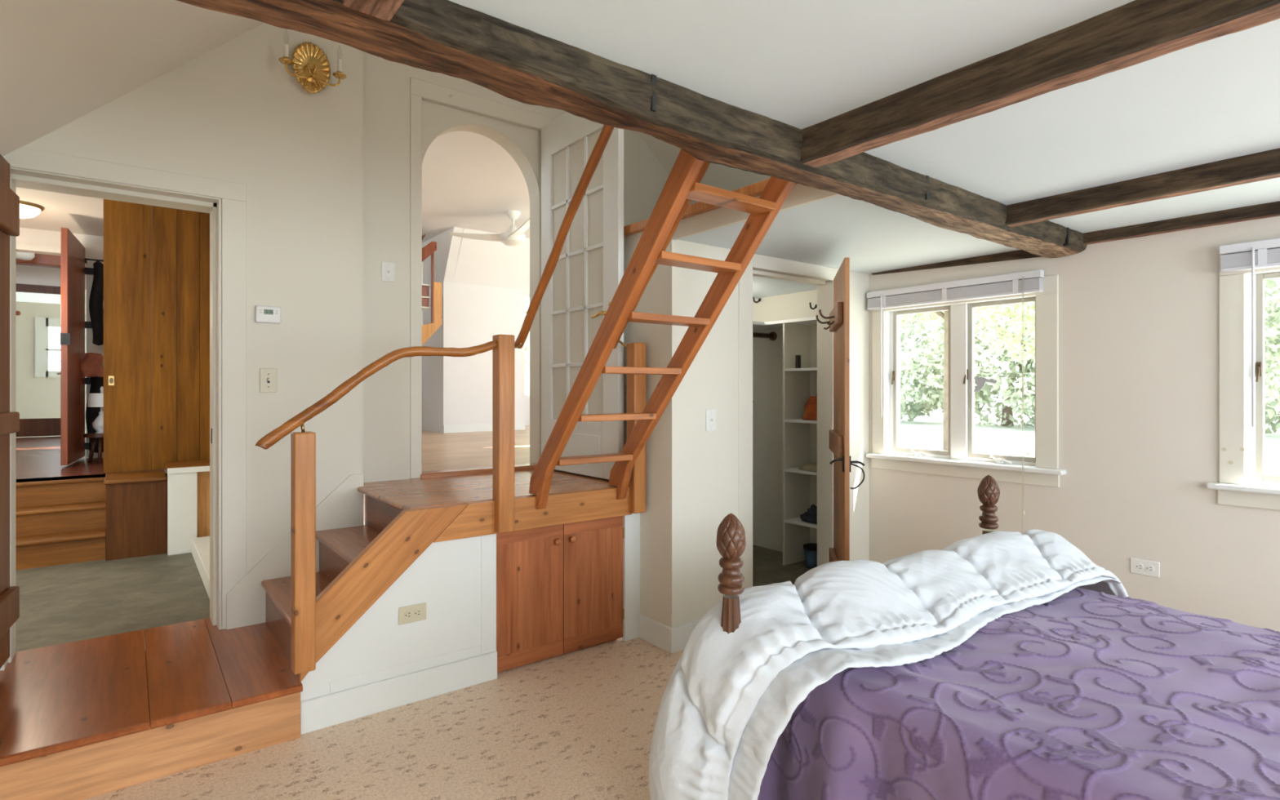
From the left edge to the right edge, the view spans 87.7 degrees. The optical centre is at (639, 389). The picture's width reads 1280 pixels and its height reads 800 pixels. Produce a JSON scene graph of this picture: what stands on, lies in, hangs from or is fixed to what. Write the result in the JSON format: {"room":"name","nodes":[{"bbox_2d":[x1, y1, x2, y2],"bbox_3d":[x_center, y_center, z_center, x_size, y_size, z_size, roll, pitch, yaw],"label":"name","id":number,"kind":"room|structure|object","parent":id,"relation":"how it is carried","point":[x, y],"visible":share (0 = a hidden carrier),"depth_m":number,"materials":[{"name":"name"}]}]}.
{"room":"bedroom","nodes":[
{"label":"bedroom","id":0,"kind":"room"},
{"bbox_2d":[15,289,85,428],"bbox_3d":[-8.999,-0.695,10.332,3.500,2.610,0.150,0,0,-37],"label":"wall","id":1,"kind":"structure","parent":0,"point":[36,397],"depth_m":10.09,"materials":[{"name":"paint"}]},
{"bbox_2d":[35,317,85,377],"bbox_3d":[-8.905,-0.650,10.332,0.690,0.900,0.095,0,0,-37],"label":"window","id":2,"kind":"structure","parent":1,"relation":"in","point":[42,324],"depth_m":10.14,"materials":[{"name":"white paint"}]},
{"bbox_2d":[15,264,85,289],"bbox_3d":[-7.788,-0.695,8.753,3.500,2.610,0.130,0,0,-37],"label":"wall","id":3,"kind":"structure","parent":0,"point":[24,274],"depth_m":8.65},
{"bbox_2d":[15,283,60,436],"bbox_3d":[-7.786,-0.380,8.652,0.780,1.960,0.113,0,0,-37],"label":"door","id":4,"kind":"structure","parent":3,"relation":"in","point":[42,426],"depth_m":8.64,"materials":[{"name":"wood"}]},
{"bbox_2d":[15,186,103,236],"bbox_3d":[-4.236,-1.445,4.124,3.500,0.110,4.100,0,0,-37],"label":"ceiling","id":5,"kind":"structure","parent":0,"point":[82,215],"depth_m":5.25,"materials":[{"name":"paint"}]},
{"bbox_2d":[19,200,44,218],"bbox_3d":[-4.671,-1.341,4.987,0.320,0.097,0.320,0,0,-37],"label":"lamp","id":6,"kind":"object","parent":5,"relation":"attached to","point":[27,210],"visible":0.52,"depth_m":4.97,"materials":[{"name":"white glass"}]},
{"bbox_2d":[15,227,103,457],"bbox_3d":[-5.452,-0.350,5.667,3.450,2.100,0.130,0,0,-37],"label":"wall","id":7,"kind":"structure","parent":0,"point":[27,236],"depth_m":5.85,"materials":[{"name":"paint"}]},
{"bbox_2d":[15,243,93,457],"bbox_3d":[-5.150,-0.320,5.808,0.590,1.860,0.015,0,0,-37],"label":"door frame","id":8,"kind":"structure","parent":7,"relation":"attached to","point":[89,254],"depth_m":5.96,"materials":[{"name":"beige paint"}]},
{"bbox_2d":[60,227,93,465],"bbox_3d":[-4.710,-0.340,5.591,0.106,1.860,0.865,0,0,-33],"label":"door","id":9,"kind":"structure","parent":7,"relation":"in","point":[73,446],"depth_m":5.39,"materials":[{"name":"brown wood"}]},
{"bbox_2d":[80,352,103,377],"bbox_3d":[-4.769,-0.217,5.794,0.180,0.215,0.080,0,0,-37],"label":"hand towel","id":10,"kind":"object","parent":9,"relation":"hanging from","point":[91,362],"visible":0.94,"depth_m":5.79,"materials":[{"name":"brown fabric"}]},
{"bbox_2d":[84,257,103,271],"bbox_3d":[-4.841,-1.101,5.922,0.146,0.095,0.199,0,0,-37],"label":"bar","id":11,"kind":"object","parent":7,"relation":"attached to","point":[85,259],"visible":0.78,"depth_m":5.84,"materials":[{"name":"black metal"}]},
{"bbox_2d":[88,260,103,345],"bbox_3d":[-4.766,-0.765,5.859,0.118,0.750,0.080,0,0,-37],"label":"coat","id":12,"kind":"object","parent":11,"relation":"hanging from","point":[96,295],"visible":0.84,"depth_m":5.84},
{"bbox_2d":[85,376,103,453],"bbox_3d":[-4.839,0.200,5.942,0.160,0.720,0.100,0,0,-37],"label":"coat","id":13,"kind":"object","parent":7,"relation":"hanging from","point":[91,413],"visible":0.34,"depth_m":5.91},
{"bbox_2d":[15,428,167,482],"bbox_3d":[-6.939,0.905,7.646,3.500,0.590,8.620,0,0,-37],"label":"floor","id":14,"kind":"structure","parent":0,"point":[37,457],"depth_m":5.55,"materials":[{"name":"wood"}]},
{"bbox_2d":[83,432,103,462],"bbox_3d":[-4.555,0.489,5.643,0.240,0.245,0.240,0,0,-37],"label":"side table","id":15,"kind":"object","parent":14,"relation":"on","point":[93,435],"visible":0.58,"depth_m":5.57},
{"bbox_2d":[87,386,103,433],"bbox_3d":[-4.555,0.168,5.643,0.190,0.395,0.190,0,0,-37],"label":"table lamp","id":16,"kind":"object","parent":15,"relation":"on","point":[95,400],"visible":0.65,"depth_m":5.58,"materials":[{"name":"white ceramic"}]},
{"bbox_2d":[15,552,209,652],"bbox_3d":[-3.637,1.202,3.385,3.550,0.196,2.200,0,0,-37],"label":"floor","id":17,"kind":"structure","parent":0,"point":[64,603],"depth_m":3.51,"materials":[{"name":"stone"}]},
{"bbox_2d":[15,474,106,569],"bbox_3d":[-4.616,0.857,3.865,2.382,0.494,0.667,0,0,-37],"label":"steps","id":18,"kind":"structure","parent":17,"relation":"on","point":[60,522],"depth_m":4.35,"materials":[{"name":"brown wood"}]},
{"bbox_2d":[103,470,167,560],"bbox_3d":[-3.460,0.843,4.577,0.332,0.522,0.485,0,0,-37],"label":"wooden box","id":19,"kind":"object","parent":17,"relation":"on","point":[136,502],"visible":1,"depth_m":4.41,"materials":[{"name":"brown wood"}]},
{"bbox_2d":[164,460,209,555],"bbox_3d":[-3.069,0.813,4.785,0.544,0.582,0.470,0,0,-37],"label":"half wall","id":20,"kind":"structure","parent":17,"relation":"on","point":[188,482],"depth_m":4.51,"materials":[{"name":"beige paint"}]},
{"bbox_2d":[191,536,209,599],"bbox_3d":[-2.468,1.052,4.119,0.422,0.104,1.300,0,0,-37],"label":"board","id":21,"kind":"object","parent":17,"relation":"on","point":[200,545],"visible":0.24,"depth_m":4.07,"materials":[{"name":"beige paint"}]},
{"bbox_2d":[0,0,263,156],"bbox_3d":[-0.404,-1.328,0.510,3.380,3.240,6.100,0,0,-37],"label":"ceiling","id":22,"kind":"structure","parent":0,"point":[61,61],"depth_m":2.38,"materials":[{"name":"beige paint"}]},
{"bbox_2d":[0,22,363,671],"bbox_3d":[-2.542,-0.371,2.701,2.655,3.543,0.220,0,0,-37],"label":"wall","id":23,"kind":"structure","parent":0,"point":[233,112],"depth_m":3.19,"materials":[{"name":"beige paint"}]},
{"bbox_2d":[0,154,19,668],"bbox_3d":[-2.257,0.080,2.281,0.058,1.930,0.784,0,0,-32],"label":"door","id":24,"kind":"structure","parent":23,"relation":"in","point":[9,199],"depth_m":2.54,"materials":[{"name":"brown wood"}]},
{"bbox_2d":[3,147,246,662],"bbox_3d":[-2.349,0.069,2.845,1.137,2.053,0.225,0,0,-37],"label":"door frame","id":25,"kind":"structure","parent":23,"relation":"attached to","point":[233,194],"depth_m":3.04,"materials":[{"name":"beige paint"}]},
{"bbox_2d":[254,305,280,324],"bbox_3d":[-1.756,-0.356,3.148,0.107,0.080,0.026,0,0,-37],"label":"thermostat","id":26,"kind":"object","parent":23,"relation":"attached to","point":[263,314],"visible":1,"depth_m":3.14,"materials":[{"name":"white plastic"}]},
{"bbox_2d":[259,368,276,392],"bbox_3d":[-1.756,-0.045,3.153,0.072,0.114,0.019,0,0,-37],"label":"light switch","id":27,"kind":"object","parent":23,"relation":"attached to","point":[268,376],"visible":1,"depth_m":3.15,"materials":[{"name":"beige plastic"}]},
{"bbox_2d":[226,473,363,629],"bbox_3d":[-1.656,0.764,3.234,0.600,0.672,0.016,0,0,-37],"label":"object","id":28,"kind":"structure","parent":23,"relation":"attached to","point":[342,508],"depth_m":3.18,"materials":[{"name":"beige paint"}]},
{"bbox_2d":[278,42,346,93],"bbox_3d":[-1.585,-1.571,3.228,0.300,0.253,0.108,0,0,-37],"label":"wall sconce","id":29,"kind":"object","parent":23,"relation":"attached to","point":[311,67],"visible":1,"depth_m":3.25,"materials":[{"name":"gold metal"}]},
{"bbox_2d":[84,637,758,799],"bbox_3d":[0.752,1.350,0.867,5.650,0.100,5.260,0,0,-37],"label":"floor","id":30,"kind":"structure","parent":0,"point":[580,724],"depth_m":2.42,"materials":[{"name":"carpet"}]},
{"bbox_2d":[0,617,302,799],"bbox_3d":[-2.317,1.198,2.332,1.863,0.205,1.078,0,0,-37],"label":"step platform","id":31,"kind":"object","parent":30,"relation":"on","point":[87,718],"visible":0.96,"depth_m":2.38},
{"bbox_2d":[261,334,645,701],"bbox_3d":[-0.909,0.527,3.334,1.657,1.545,1.002,0,0,-37],"label":"staircase","id":32,"kind":"structure","parent":30,"relation":"on","point":[432,541],"depth_m":2.88,"materials":[{"name":"brown wood"}]},
{"bbox_2d":[255,340,497,449],"bbox_3d":[-1.007,-0.003,2.673,0.940,0.434,0.054,0,0,-39],"label":"handrail","id":33,"kind":"object","parent":32,"relation":"attached to","point":[277,434],"visible":1,"depth_m":2.59,"materials":[{"name":"brown wood"}]},
{"bbox_2d":[300,650,497,734],"bbox_3d":[-0.965,1.239,2.763,0.803,0.122,0.014,0,0,-37],"label":"baseboard","id":34,"kind":"structure","parent":32,"relation":"attached to","point":[327,710],"depth_m":2.72,"materials":[{"name":"white paint"}]},
{"bbox_2d":[398,602,426,625],"bbox_3d":[-0.947,0.932,2.778,0.115,0.072,0.009,0,0,-37],"label":"power outlet","id":35,"kind":"object","parent":32,"relation":"attached to","point":[416,612],"visible":1,"depth_m":2.77,"materials":[{"name":"beige plastic"}]},
{"bbox_2d":[404,610,412,618],"bbox_3d":[-0.961,0.932,2.764,0.033,0.033,0.002,0,0,-37],"label":"socket","id":36,"kind":"object","parent":35,"relation":"attached to","point":[407,614],"depth_m":2.76,"materials":[{"name":"beige plastic"}]},
{"bbox_2d":[413,608,422,617],"bbox_3d":[-0.929,0.932,2.788,0.033,0.033,0.002,0,0,-37],"label":"socket","id":37,"kind":"object","parent":35,"relation":"attached to","point":[417,612],"depth_m":2.79,"materials":[{"name":"beige plastic"}]},
{"bbox_2d":[496,515,623,672],"bbox_3d":[-0.545,0.972,3.468,0.726,0.657,0.634,0,0,-37],"label":"cabinet","id":38,"kind":"object","parent":32,"relation":"attached to","point":[559,588],"visible":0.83,"depth_m":3.22,"materials":[{"name":"brown wood"}]},
{"bbox_2d":[514,124,613,348],"bbox_3d":[-0.208,-0.818,2.585,0.095,1.272,1.262,0,0,-37],"label":"handrail","id":39,"kind":"object","parent":32,"relation":"attached to","point":[593,160],"visible":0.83,"depth_m":2.73,"materials":[{"name":"brown wood"}]},
{"bbox_2d":[613,161,710,351],"bbox_3d":[0.242,-0.882,3.006,0.084,1.362,1.263,0,0,-37],"label":"handrail","id":40,"kind":"object","parent":32,"relation":"attached to","point":[705,165],"visible":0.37,"depth_m":3.09,"materials":[{"name":"brown wood"}]},
{"bbox_2d":[528,148,795,509],"bbox_3d":[0.122,-0.315,2.712,0.502,1.734,1.473,0,0,-37],"label":"ladder","id":41,"kind":"object","parent":32,"relation":"attached to","point":[679,186],"visible":0.82,"depth_m":2.70,"materials":[{"name":"brown wood"}]},
{"bbox_2d":[715,475,999,634],"bbox_3d":[1.488,0.824,1.516,1.609,0.953,2.162,0,0,-37],"label":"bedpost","id":42,"kind":"object","parent":30,"relation":"on","point":[731,542],"visible":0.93,"depth_m":1.86,"materials":[{"name":"brown wood"}]},
{"bbox_2d":[648,529,1128,799],"bbox_3d":[1.001,0.907,2.239,2.049,0.708,0.527,0,0,-30],"label":"duvet","id":43,"kind":"object","parent":42,"relation":"on","point":[726,703],"visible":0.95,"depth_m":1.88,"materials":[{"name":"white fabric"}]},
{"bbox_2d":[758,586,1279,799],"bbox_3d":[1.528,1.007,1.572,1.593,0.561,2.016,0,0,-37],"label":"bedspread","id":44,"kind":"object","parent":42,"relation":"on","point":[1080,694],"visible":0.81,"depth_m":1.65,"materials":[{"name":"fabric"}]},
{"bbox_2d":[422,226,524,432],"bbox_3d":[-3.069,-0.660,8.179,3.344,2.280,1.562,0,0,10],"label":"wall","id":45,"kind":"structure","parent":0,"point":[456,390],"depth_m":7.66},
{"bbox_2d":[422,241,441,345],"bbox_3d":[-2.434,-0.853,7.139,0.530,1.464,0.310,0,0,-37],"label":"corner shelf","id":46,"kind":"object","parent":45,"relation":"attached to","point":[428,330],"visible":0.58,"depth_m":7.13,"materials":[{"name":"brown wood"}]},
{"bbox_2d":[443,422,524,432],"bbox_3d":[-1.790,0.438,7.745,1.010,0.085,0.012,0,0,-37],"label":"baseboard","id":47,"kind":"structure","parent":45,"relation":"attached to","point":[517,426],"depth_m":7.64,"materials":[{"name":"white paint"}]},
{"bbox_2d":[422,131,529,289],"bbox_3d":[-1.275,-1.535,7.164,4.900,0.650,5.320,0,0,-37],"label":"ceiling","id":48,"kind":"structure","parent":0,"point":[469,181],"depth_m":6.27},
{"bbox_2d":[448,210,529,246],"bbox_3d":[-1.145,-1.594,6.553,1.114,0.332,1.074,0,0,-37],"label":"ceiling fan","id":49,"kind":"object","parent":48,"relation":"hanging from","point":[513,237],"visible":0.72,"depth_m":6.55,"materials":[{"name":"white plastic"}]},
{"bbox_2d":[422,425,529,471],"bbox_3d":[-1.360,0.640,7.276,4.900,0.320,5.600,0,0,-37],"label":"floor","id":50,"kind":"structure","parent":0,"point":[465,450],"depth_m":5.32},
{"bbox_2d":[363,51,689,524],"bbox_3d":[-0.536,-0.750,4.353,3.550,4.101,0.160,0,0,-37],"label":"wall","id":51,"kind":"structure","parent":0,"point":[386,83],"depth_m":3.66,"materials":[{"name":"beige paint"}]},
{"bbox_2d":[381,261,395,282],"bbox_3d":[-1.363,-0.640,3.611,0.072,0.105,0.012,0,0,-37],"label":"light switch","id":52,"kind":"object","parent":51,"relation":"attached to","point":[388,268],"visible":1,"depth_m":3.61,"materials":[{"name":"white plastic"}]},
{"bbox_2d":[420,462,537,478],"bbox_3d":[-0.944,0.484,3.993,0.785,0.032,0.115,0,0,-37],"label":"threshold","id":53,"kind":"object","parent":51,"relation":"attached to","point":[436,473],"visible":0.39,"depth_m":3.89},
{"bbox_2d":[410,77,550,479],"bbox_3d":[-0.919,-0.619,3.954,0.884,2.222,0.010,0,0,-37],"label":"door frame","id":54,"kind":"structure","parent":51,"relation":"attached to","point":[420,89],"depth_m":3.71,"materials":[{"name":"beige paint"}]},
{"bbox_2d":[541,111,623,479],"bbox_3d":[-0.372,-0.577,3.833,0.088,2.117,0.830,0,0,-37],"label":"door","id":55,"kind":"structure","parent":51,"relation":"in","point":[586,277],"depth_m":3.83,"materials":[{"name":"white paint"}]},
{"bbox_2d":[524,271,529,425],"bbox_3d":[-1.204,-0.660,9.412,1.950,2.280,0.120,0,0,-37],"label":"wall","id":56,"kind":"structure","parent":0,"point":[527,286],"depth_m":9.09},
{"bbox_2d":[524,293,529,399],"bbox_3d":[-1.522,-0.600,9.137,1.110,1.440,0.090,0,0,-37],"label":"window","id":57,"kind":"structure","parent":56,"relation":"in","point":[526,295],"depth_m":9.13,"materials":[{"name":"white paint"}]},
{"bbox_2d":[623,183,840,627],"bbox_3d":[0.164,0.235,3.390,0.113,2.130,2.260,0,0,-37],"label":"wall","id":58,"kind":"structure","parent":0,"point":[664,522],"depth_m":3.35,"materials":[{"name":"beige paint"}]},
{"bbox_2d":[623,178,796,237],"bbox_3d":[0.146,-0.853,3.374,0.140,0.045,2.225,0,0,-37],"label":"ledge","id":59,"kind":"object","parent":58,"relation":"on","point":[755,189],"depth_m":3.09,"materials":[{"name":"brown wood"}]},
{"bbox_2d":[688,241,869,622],"bbox_3d":[0.844,0.275,3.893,1.580,2.050,0.100,0,0,-37],"label":"wall","id":60,"kind":"structure","parent":0,"point":[713,372],"depth_m":3.51,"materials":[{"name":"beige paint"}]},
{"bbox_2d":[638,613,700,653],"bbox_3d":[0.259,1.239,3.547,0.481,0.122,0.288,0,0,-37],"label":"baseboard","id":61,"kind":"structure","parent":60,"relation":"attached to","point":[672,640],"depth_m":3.35,"materials":[{"name":"white paint"}]},
{"bbox_2d":[706,408,715,431],"bbox_3d":[0.371,0.156,3.459,0.072,0.114,0.012,0,0,-37],"label":"light switch","id":62,"kind":"object","parent":60,"relation":"attached to","point":[710,413],"visible":1,"depth_m":3.46,"materials":[{"name":"white plastic"}]},
{"bbox_2d":[738,253,836,588],"bbox_3d":[0.836,0.276,3.893,0.855,2.049,0.121,0,0,-37],"label":"door frame","id":63,"kind":"structure","parent":60,"relation":"attached to","point":[824,289],"depth_m":3.87,"materials":[{"name":"beige paint"}]},
{"bbox_2d":[815,257,864,562],"bbox_3d":[1.074,0.250,3.694,0.181,1.836,0.676,0,0,4],"label":"door","id":64,"kind":"structure","parent":60,"relation":"in","point":[838,322],"depth_m":3.49,"materials":[{"name":"brown wood"}]},
{"bbox_2d":[752,544,810,586],"bbox_3d":[0.410,1.245,4.443,1.580,0.110,1.350,0,0,-37],"label":"floor","id":65,"kind":"structure","parent":0,"point":[768,568],"depth_m":4.44,"materials":[{"name":"stone"}]},
{"bbox_2d":[752,316,817,564],"bbox_3d":[0.481,0.358,4.358,1.549,1.664,1.070,0,0,-37],"label":"shelf unit","id":66,"kind":"object","parent":65,"relation":"on","point":[799,335],"visible":0.38,"depth_m":4.60,"materials":[{"name":"beige paint"}]},
{"bbox_2d":[795,355,800,368],"bbox_3d":[1.070,-0.191,4.511,0.030,0.090,0.025,0,0,-37],"label":"box","id":67,"kind":"object","parent":66,"relation":"on","point":[797,357],"visible":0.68,"depth_m":4.50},
{"bbox_2d":[798,462,817,471],"bbox_3d":[1.197,0.512,4.449,0.212,0.044,0.267,0,0,-37],"label":"folded towel","id":68,"kind":"object","parent":66,"relation":"on","point":[812,467],"visible":0.44,"depth_m":4.41,"materials":[{"name":"fabric"}]},
{"bbox_2d":[800,504,817,524],"bbox_3d":[1.209,0.822,4.436,0.187,0.115,0.267,0,0,-37],"label":"jeans","id":69,"kind":"object","parent":66,"relation":"on","point":[810,516],"visible":0.34,"depth_m":4.42,"materials":[{"name":"fabric"}]},
{"bbox_2d":[802,393,817,420],"bbox_3d":[1.206,0.101,4.438,0.228,0.196,0.265,0,0,-37],"label":"folded blanket","id":70,"kind":"object","parent":66,"relation":"on","point":[811,406],"visible":0.32,"depth_m":4.40,"materials":[{"name":"fabric"}]},
{"bbox_2d":[803,542,817,568],"bbox_3d":[1.175,1.117,4.481,0.150,0.144,0.150,0,0,-37],"label":"bucket","id":71,"kind":"object","parent":65,"relation":"on","point":[811,548],"visible":0.59,"depth_m":4.43,"materials":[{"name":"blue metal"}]},
{"bbox_2d":[752,289,817,551],"bbox_3d":[1.069,0.240,4.980,0.140,2.120,1.400,0,0,-37],"label":"wall","id":72,"kind":"structure","parent":0,"point":[767,367],"depth_m":5.00,"materials":[{"name":"beige paint"}]},
{"bbox_2d":[752,297,760,302],"bbox_3d":[0.882,-0.682,5.046,0.080,0.048,0.024,0,0,-37],"label":"wall hook","id":73,"kind":"object","parent":72,"relation":"attached to","point":[759,299],"visible":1,"depth_m":5.04,"materials":[{"name":"black metal"}]},
{"bbox_2d":[752,331,777,340],"bbox_3d":[0.380,-0.400,4.489,1.549,0.064,0.063,0,0,-37],"label":"closet rod","id":74,"kind":"object","parent":72,"relation":"attached to","point":[772,335],"visible":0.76,"depth_m":4.89,"materials":[{"name":"brown wood"}]},
{"bbox_2d":[768,331,777,340],"bbox_3d":[0.985,-0.400,4.953,0.024,0.064,0.063,0,0,-38],"label":"socket","id":75,"kind":"object","parent":74,"relation":"attached to","point":[773,335],"depth_m":4.93,"materials":[{"name":"brown wood"}]},
{"bbox_2d":[808,302,817,309],"bbox_3d":[1.203,-0.582,4.629,0.080,0.048,0.024,0,0,-37],"label":"wall hook","id":76,"kind":"object","parent":72,"relation":"attached to","point":[810,303],"visible":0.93,"depth_m":4.62,"materials":[{"name":"black metal"}]},
{"bbox_2d":[637,131,1018,298],"bbox_3d":[1.820,-1.820,2.342,2.380,2.241,6.300,0,0,-37],"label":"ceiling","id":77,"kind":"structure","parent":0,"point":[875,238],"depth_m":3.44,"materials":[{"name":"white paint"}]},
{"bbox_2d":[871,249,1042,275],"bbox_3d":[1.802,-0.726,3.891,0.027,0.052,1.000,0,0,-37],"label":"joist","id":78,"kind":"object","parent":77,"relation":"attached to","point":[1020,254],"visible":0.71,"depth_m":3.76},
{"bbox_2d":[448,0,1279,233],"bbox_3d":[1.591,-0.855,0.628,4.610,0.160,3.860,0,0,-37],"label":"ceiling","id":79,"kind":"structure","parent":0,"point":[798,64],"depth_m":1.66,"materials":[{"name":"white paint"}]},
{"bbox_2d":[342,0,404,21],"bbox_3d":[0.578,-0.749,-0.174,0.090,0.102,3.580,0,0,-37],"label":"joist","id":80,"kind":"object","parent":79,"relation":"attached to","point":[384,10],"visible":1,"depth_m":1.22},
{"bbox_2d":[176,0,1086,257],"bbox_3d":[0.373,-0.813,2.019,4.557,0.292,0.200,0,0,-37],"label":"ceiling beam","id":81,"kind":"structure","parent":79,"relation":"attached to","point":[514,62],"depth_m":1.61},
{"bbox_2d":[800,0,1279,167],"bbox_3d":[1.593,-0.738,0.603,0.089,0.125,3.581,0,0,-37],"label":"joist","id":82,"kind":"object","parent":79,"relation":"attached to","point":[1135,32],"visible":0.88,"depth_m":1.48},
{"bbox_2d":[1004,147,1279,226],"bbox_3d":[2.649,-0.747,1.415,0.080,0.107,3.584,0,0,-37],"label":"joist","id":83,"kind":"object","parent":79,"relation":"attached to","point":[1265,165],"visible":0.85,"depth_m":2.40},
{"bbox_2d":[1083,200,1279,244],"bbox_3d":[3.297,-0.762,1.912,0.075,0.076,3.580,0,0,-37],"label":"joist","id":84,"kind":"object","parent":79,"relation":"attached to","point":[1268,210],"visible":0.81,"depth_m":2.98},
{"bbox_2d":[869,215,1279,631],"bbox_3d":[3.017,0.185,2.441,0.140,2.230,5.000,0,0,-37],"label":"wall","id":85,"kind":"structure","parent":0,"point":[1139,317],"depth_m":3.18,"materials":[{"name":"paint"}]},
{"bbox_2d":[866,269,1044,533],"bbox_3d":[1.775,0.097,3.873,0.062,1.446,1.027,0,0,-37],"label":"window blind","id":86,"kind":"object","parent":85,"relation":"attached to","point":[1027,282],"visible":0.88,"depth_m":3.77,"materials":[{"name":"fabric"}]},
{"bbox_2d":[866,274,1066,487],"bbox_3d":[1.871,-0.046,3.890,0.195,1.097,1.135,0,0,-37],"label":"window","id":87,"kind":"structure","parent":85,"relation":"attached to","point":[961,460],"depth_m":3.86,"materials":[{"name":"beige paint"}]},
{"bbox_2d":[973,376,997,392],"bbox_3d":[1.966,-0.033,3.799,0.002,0.091,0.136,0,0,-37],"label":"decal","id":88,"kind":"object","parent":87,"relation":"attached to","point":[980,381],"visible":1,"depth_m":3.82},
{"bbox_2d":[1130,557,1159,577],"bbox_3d":[2.382,0.838,3.147,0.009,0.072,0.115,0,0,-37],"label":"power outlet","id":89,"kind":"object","parent":85,"relation":"attached to","point":[1141,566],"visible":1,"depth_m":3.14,"materials":[{"name":"white plastic"}]},
{"bbox_2d":[1135,563,1143,570],"bbox_3d":[2.368,0.838,3.161,0.002,0.033,0.033,0,0,-37],"label":"socket","id":90,"kind":"object","parent":89,"relation":"attached to","point":[1139,566],"depth_m":3.16,"materials":[{"name":"white plastic"}]},
{"bbox_2d":[1145,564,1154,572],"bbox_3d":[2.393,0.838,3.129,0.002,0.033,0.033,0,0,-37],"label":"socket","id":91,"kind":"object","parent":89,"relation":"attached to","point":[1148,568],"depth_m":3.13,"materials":[{"name":"white plastic"}]},
{"bbox_2d":[1206,254,1279,511],"bbox_3d":[2.929,-0.046,2.512,0.195,1.097,1.200,0,0,-37],"label":"window","id":92,"kind":"structure","parent":85,"relation":"attached to","point":[1244,482],"depth_m":2.88,"materials":[{"name":"beige paint"}]},
{"bbox_2d":[1219,237,1279,426],"bbox_3d":[2.878,-0.236,2.438,0.060,0.780,1.165,0,0,-37],"label":"window blind","id":93,"kind":"object","parent":85,"relation":"attached to","point":[1261,254],"visible":1,"depth_m":2.79,"materials":[{"name":"fabric"}]},
{"bbox_3d":[-7.517,-2.050,8.400,3.500,0.100,6.720,0,0,-37],"label":"ceiling","id":94,"kind":"structure","parent":0,"visible":0},
{"bbox_2d":[15,251,35,260],"bbox_3d":[-7.295,-1.770,7.889,0.200,0.460,0.198,0,0,-37],"label":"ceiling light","id":95,"kind":"object","parent":94,"relation":"attached to","point":[20,255],"visible":0.48,"depth_m":7.84,"materials":[{"name":"white plastic"}]},
{"bbox_3d":[-7.823,-0.400,5.883,0.150,3.400,11.140,0,0,-37],"label":"wall","id":96,"kind":"structure","parent":0,"visible":0},
{"bbox_2d":[15,253,85,268],"bbox_3d":[-7.410,-1.640,8.179,3.200,0.220,0.200,0,0,-37],"label":"ceiling beam","id":97,"kind":"structure","parent":96,"relation":"attached to","point":[40,260],"depth_m":8.15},
{"bbox_3d":[-4.313,-0.100,7.001,0.120,2.800,8.640,0,0,-37],"label":"wall","id":98,"kind":"structure","parent":0,"visible":0},
{"bbox_2d":[103,199,209,472],"bbox_3d":[-3.379,-0.404,4.926,0.912,1.964,0.040,0,0,-37],"label":"sliding door","id":99,"kind":"structure","parent":98,"relation":"in","point":[157,259],"depth_m":4.81,"materials":[{"name":"brown wood"}]},
{"label":"outside","id":100,"kind":"structure","parent":0,"visible":0},
{"bbox_2d":[900,402,1279,475],"bbox_3d":[8.856,1.750,13.098,150.000,0.200,130.000,0,0,-37],"label":"ground","id":101,"kind":"structure","parent":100,"point":[926,432],"depth_m":23.33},
{"bbox_2d":[524,297,527,395],"bbox_3d":[-1.974,-1.494,13.797,3.593,6.302,4.168,0,0,-13],"label":"leafy tree","id":102,"kind":"object","parent":101,"relation":"on","point":[526,301],"visible":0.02,"depth_m":12.52,"materials":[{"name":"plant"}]},
{"bbox_2d":[900,311,997,422],"bbox_3d":[12.316,-2.546,33.850,9.896,9.692,8.649,0,0,44],"label":"tree","id":103,"kind":"object","parent":101,"relation":"on","point":[911,385],"visible":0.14,"depth_m":30.82,"materials":[{"name":"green plant"}]},
{"bbox_2d":[900,302,1035,450],"bbox_3d":[5.240,-1.579,11.286,4.745,6.469,4.866,0,0,-10],"label":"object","id":104,"kind":"object","parent":101,"relation":"on","point":[944,315],"visible":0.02,"depth_m":11.26,"materials":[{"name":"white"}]},
{"bbox_2d":[920,306,1035,427],"bbox_3d":[16.760,-2.813,30.085,9.456,10.204,8.769,0,0,-37],"label":"tree","id":105,"kind":"object","parent":101,"relation":"on","point":[984,354],"visible":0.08,"depth_m":29.39,"materials":[{"name":"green plant"}]},
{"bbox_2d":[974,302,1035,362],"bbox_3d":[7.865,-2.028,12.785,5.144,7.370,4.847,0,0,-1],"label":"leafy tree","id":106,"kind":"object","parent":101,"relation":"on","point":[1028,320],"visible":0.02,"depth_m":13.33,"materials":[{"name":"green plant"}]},
{"bbox_2d":[987,302,1035,419],"bbox_3d":[18.345,-1.727,26.531,9.764,7.354,8.415,0,0,-42],"label":"tree","id":107,"kind":"object","parent":101,"relation":"on","point":[1028,402],"visible":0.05,"depth_m":26.61,"materials":[{"name":"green plant"}]},
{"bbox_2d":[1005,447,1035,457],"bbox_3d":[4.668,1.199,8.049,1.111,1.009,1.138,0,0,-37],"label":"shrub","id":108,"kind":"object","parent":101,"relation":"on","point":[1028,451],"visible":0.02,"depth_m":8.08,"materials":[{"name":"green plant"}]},
{"bbox_2d":[1264,278,1279,418],"bbox_3d":[8.416,-1.686,7.843,4.950,6.686,4.421,0,0,44],"label":"leafy tree","id":109,"kind":"object","parent":101,"relation":"on","point":[1272,356],"visible":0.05,"depth_m":7.77,"materials":[{"name":"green plant"}]},
{"bbox_2d":[1264,278,1279,434],"bbox_3d":[22.777,-3.127,23.661,9.045,10.760,10.977,0,0,-16],"label":"tree","id":110,"kind":"object","parent":101,"relation":"on","point":[1275,426],"visible":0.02,"depth_m":23.92,"materials":[{"name":"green plant"}]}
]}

